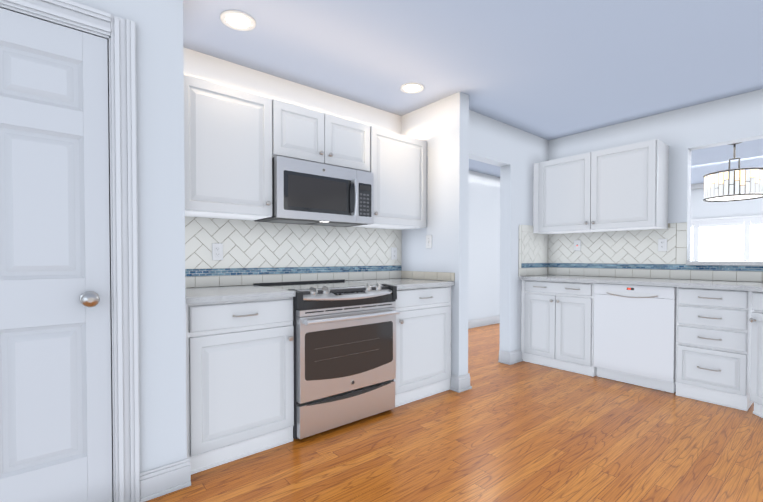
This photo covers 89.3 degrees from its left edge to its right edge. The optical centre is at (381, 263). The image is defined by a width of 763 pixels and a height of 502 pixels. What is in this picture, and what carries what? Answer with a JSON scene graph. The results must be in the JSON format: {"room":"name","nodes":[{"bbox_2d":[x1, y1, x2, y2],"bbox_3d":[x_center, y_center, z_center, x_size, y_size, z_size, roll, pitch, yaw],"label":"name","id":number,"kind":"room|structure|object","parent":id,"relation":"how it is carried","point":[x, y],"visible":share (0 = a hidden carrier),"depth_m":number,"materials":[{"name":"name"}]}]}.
{"room":"kitchen","nodes":[
{"label":"kitchen","id":0,"kind":"room"},
{"bbox_2d":[71,0,190,472],"bbox_3d":[-2.027,-0.140,1.029,2.720,2.440,0.120,-1,1,-40],"label":"wall","id":1,"kind":"structure","parent":0,"point":[162,60],"depth_m":1.78,"materials":[{"name":"white paint"}]},
{"bbox_2d":[0,8,111,501],"bbox_3d":[-1.465,0.059,1.393,0.806,2.022,0.105,-1,1,-40],"label":"pantry door","id":2,"kind":"structure","parent":1,"relation":"in","point":[55,386],"depth_m":1.55,"materials":[{"name":"white wood"}]},
{"bbox_2d":[0,0,139,501],"bbox_3d":[-1.508,0.008,1.443,1.006,2.130,0.146,-1,1,-40],"label":"door frame","id":3,"kind":"structure","parent":1,"relation":"attached to","point":[118,34],"depth_m":1.68,"materials":[{"name":"white wood"}]},
{"bbox_2d":[140,315,522,501],"bbox_3d":[0.741,0.966,4.354,11.200,0.125,1.744,-1,1,-40],"label":"baseboard","id":4,"kind":"structure","parent":1,"relation":"attached to","point":[163,480],"depth_m":1.84,"materials":[{"name":"white wood"}]},
{"bbox_2d":[191,50,402,287],"bbox_3d":[-0.637,-0.172,3.084,2.280,2.440,0.120,-1,1,-40],"label":"wall","id":5,"kind":"structure","parent":0,"point":[205,67],"depth_m":2.93,"materials":[{"name":"white paint"}]},
{"bbox_2d":[184,75,271,219],"bbox_3d":[-1.032,-0.685,2.425,0.598,0.761,0.374,-1,1,-40],"label":"upper cabinet","id":6,"kind":"object","parent":5,"relation":"attached to","point":[227,152],"visible":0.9,"depth_m":2.31,"materials":[{"name":"white wood"}]},
{"bbox_2d":[272,99,369,171],"bbox_3d":[-0.492,-0.891,2.868,0.798,0.363,0.374,-1,1,-40],"label":"upper cabinet","id":7,"kind":"object","parent":5,"relation":"attached to","point":[302,133],"visible":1,"depth_m":2.71,"materials":[{"name":"white wood"}]},
{"bbox_2d":[255,156,373,226],"bbox_3d":[-0.465,-0.499,2.846,0.788,0.396,0.442,-1,1,-40],"label":"over-the-range microwave","id":8,"kind":"object","parent":7,"relation":"attached to","point":[304,192],"visible":0.98,"depth_m":2.69,"materials":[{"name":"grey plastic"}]},
{"bbox_2d":[351,126,426,229],"bbox_3d":[0.063,-0.699,3.329,0.634,0.761,0.374,-1,1,-40],"label":"upper cabinet","id":9,"kind":"object","parent":5,"relation":"attached to","point":[398,165],"visible":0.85,"depth_m":3.20,"materials":[{"name":"white wood"}]},
{"bbox_2d":[403,105,426,279],"bbox_3d":[0.361,-0.180,3.571,0.120,2.440,0.360,-1,1,-40],"label":"wall","id":10,"kind":"structure","parent":0,"point":[414,122],"depth_m":3.53,"materials":[{"name":"white paint"}]},
{"bbox_2d":[145,323,762,501],"bbox_3d":[2.389,1.084,2.359,11.440,0.050,7.160,-1,1,-40],"label":"floor","id":11,"kind":"structure","parent":0,"point":[523,431],"depth_m":2.19,"materials":[{"name":"brown wood"}]},
{"bbox_2d":[186,297,293,474],"bbox_3d":[-0.938,0.627,2.332,0.599,0.865,0.665,-1,1,-40],"label":"base cabinet","id":12,"kind":"object","parent":11,"relation":"on","point":[239,379],"visible":0.88,"depth_m":2.08,"materials":[{"name":"white wood"}]},
{"bbox_2d":[185,285,295,303],"bbox_3d":[-0.943,0.176,2.333,0.602,0.034,0.653,-1,1,-40],"label":"countertop","id":13,"kind":"structure","parent":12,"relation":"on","point":[199,295],"depth_m":2.17,"materials":[{"name":"stone"}]},
{"bbox_2d":[253,279,399,438],"bbox_3d":[-0.378,0.594,2.734,0.782,0.919,0.744,-1,1,-40],"label":"range","id":14,"kind":"object","parent":11,"relation":"on","point":[344,352],"visible":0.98,"depth_m":2.46,"materials":[{"name":"grey metal"}]},
{"bbox_2d":[392,286,450,406],"bbox_3d":[0.147,0.613,3.228,0.659,0.865,0.665,-1,1,-40],"label":"base cabinet","id":15,"kind":"object","parent":11,"relation":"on","point":[423,343],"visible":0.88,"depth_m":2.98,"materials":[{"name":"white wood"}]},
{"bbox_2d":[349,278,454,289],"bbox_3d":[0.140,0.163,3.227,0.662,0.034,0.653,-1,1,-40],"label":"countertop","id":16,"kind":"structure","parent":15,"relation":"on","point":[401,283],"depth_m":3.06,"materials":[{"name":"stone"}]},
{"bbox_2d":[185,216,454,287],"bbox_3d":[-0.391,-0.084,2.786,2.040,0.471,0.655,-1,1,-40],"label":"backsplash","id":17,"kind":"structure","parent":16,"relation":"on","point":[260,252],"depth_m":2.93,"materials":[{"name":"beige tile"}]},
{"bbox_2d":[212,243,222,259],"bbox_3d":[-1.105,-0.081,2.607,0.070,0.115,0.008,-1,1,-40],"label":"electrical outlet","id":18,"kind":"object","parent":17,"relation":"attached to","point":[217,251],"visible":1,"depth_m":2.60,"materials":[{"name":"white plastic"}]},
{"bbox_2d":[391,247,396,259],"bbox_3d":[0.119,-0.095,3.618,0.070,0.115,0.008,-1,1,-40],"label":"electrical outlet","id":19,"kind":"object","parent":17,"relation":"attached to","point":[393,253],"visible":1,"depth_m":3.61,"materials":[{"name":"white plastic"}]},
{"bbox_2d":[521,280,596,376],"bbox_3d":[1.911,0.601,3.989,0.608,0.865,0.724,-1,1,-40],"label":"base cabinet","id":20,"kind":"object","parent":11,"relation":"on","point":[557,324],"visible":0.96,"depth_m":3.78,"materials":[{"name":"white wood"}]},
{"bbox_2d":[593,283,676,392],"bbox_3d":[2.321,0.609,3.457,0.518,0.858,0.600,-1,1,-40],"label":"dishwasher","id":21,"kind":"object","parent":11,"relation":"on","point":[634,334],"visible":0.94,"depth_m":3.27,"materials":[{"name":"white metal"}]},
{"bbox_2d":[675,287,753,410],"bbox_3d":[2.668,0.615,3.072,0.608,0.865,0.418,-1,1,-40],"label":"base cabinet","id":22,"kind":"object","parent":11,"relation":"on","point":[713,346],"visible":1,"depth_m":2.88,"materials":[{"name":"white wood"}]},
{"bbox_2d":[749,291,762,417],"bbox_3d":[2.800,0.626,2.394,0.550,0.865,0.595,0,1,5],"label":"base cabinet","id":23,"kind":"object","parent":11,"relation":"on","point":[756,373],"visible":1,"depth_m":2.66,"materials":[{"name":"white wood"}]},
{"bbox_2d":[519,275,762,291],"bbox_3d":[2.343,0.164,3.118,1.043,0.034,2.606,-1,1,-40],"label":"countertop","id":24,"kind":"structure","parent":23,"relation":"on","point":[738,285],"depth_m":3.23,"materials":[{"name":"stone"}]},
{"bbox_2d":[518,222,762,281],"bbox_3d":[2.677,-0.125,3.046,0.618,0.545,3.140,-1,1,-40],"label":"backsplash","id":25,"kind":"structure","parent":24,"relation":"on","point":[633,253],"depth_m":3.87,"materials":[{"name":"beige tile"}]},
{"bbox_2d":[574,240,580,250],"bbox_3d":[2.121,-0.200,4.187,0.008,0.115,0.070,-1,1,-40],"label":"outlet","id":26,"kind":"object","parent":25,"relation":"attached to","point":[577,245],"visible":1,"depth_m":4.18,"materials":[{"name":"white plastic"}]},
{"bbox_2d":[658,239,666,250],"bbox_3d":[2.611,-0.174,3.593,0.008,0.115,0.070,-1,1,-40],"label":"outlet","id":27,"kind":"object","parent":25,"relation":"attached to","point":[662,244],"visible":1,"depth_m":3.59,"materials":[{"name":"white plastic"}]},
{"bbox_2d":[183,0,762,183],"bbox_3d":[2.389,-1.406,2.321,11.440,0.050,7.160,-1,1,-40],"label":"ceiling","id":28,"kind":"structure","parent":0,"point":[549,69],"depth_m":2.54,"materials":[{"name":"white paint"}]},
{"bbox_2d":[220,10,255,30],"bbox_3d":[-0.812,-1.375,2.191,0.190,0.007,0.190,-1,1,-40],"label":"recessed light","id":29,"kind":"object","parent":28,"relation":"in","point":[233,19],"visible":1,"depth_m":2.19,"materials":[{"name":"white plastic"}]},
{"bbox_2d":[400,83,423,93],"bbox_3d":[0.242,-1.389,3.061,0.190,0.007,0.190,-1,1,-40],"label":"recessed light","id":30,"kind":"object","parent":28,"relation":"in","point":[411,88],"visible":1,"depth_m":3.06,"materials":[{"name":"white plastic"}]},
{"bbox_2d":[703,142,762,201],"bbox_3d":[4.101,-1.085,4.494,0.559,0.658,0.559,-1,1,-40],"label":"dining chandelier","id":31,"kind":"object","parent":28,"relation":"hanging from","point":[739,184],"visible":0.9,"depth_m":4.35,"materials":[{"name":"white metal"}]},
{"bbox_2d":[427,96,550,375],"bbox_3d":[2.957,-0.208,5.382,6.430,2.440,0.150,-1,1,-40],"label":"wall","id":32,"kind":"structure","parent":0,"point":[475,220],"depth_m":3.89,"materials":[{"name":"white paint"}]},
{"bbox_2d":[426,235,431,247],"bbox_3d":[0.414,-0.193,3.402,0.012,0.115,0.070,-1,1,-40],"label":"switch","id":33,"kind":"object","parent":32,"relation":"attached to","point":[428,241],"visible":1,"depth_m":3.39,"materials":[{"name":"white plastic"}]},
{"bbox_2d":[551,89,762,281],"bbox_3d":[3.684,-0.162,2.404,0.120,2.440,5.370,-1,1,-40],"label":"wall","id":34,"kind":"structure","parent":0,"point":[737,118],"depth_m":3.51,"materials":[{"name":"white paint"}]},
{"bbox_2d":[533,139,668,233],"bbox_3d":[2.134,-0.710,3.881,0.378,0.760,1.142,-1,1,-40],"label":"upper cabinet","id":35,"kind":"object","parent":34,"relation":"attached to","point":[623,188],"depth_m":3.66,"materials":[{"name":"white wood"}]},
{"bbox_2d":[690,183,762,260],"bbox_3d":[6.052,-0.588,6.652,0.050,1.719,6.673,-1,1,-40],"label":"window","id":36,"kind":"structure","parent":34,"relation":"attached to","point":[738,238],"depth_m":6.72,"materials":[{"name":"white glass"}]},
{"bbox_2d":[686,261,762,265],"bbox_3d":[3.384,0.004,2.771,0.190,0.035,1.893,-1,1,-40],"label":"window sill","id":37,"kind":"structure","parent":0,"point":[745,263],"depth_m":3.22,"materials":[{"name":"stone"}]}
]}

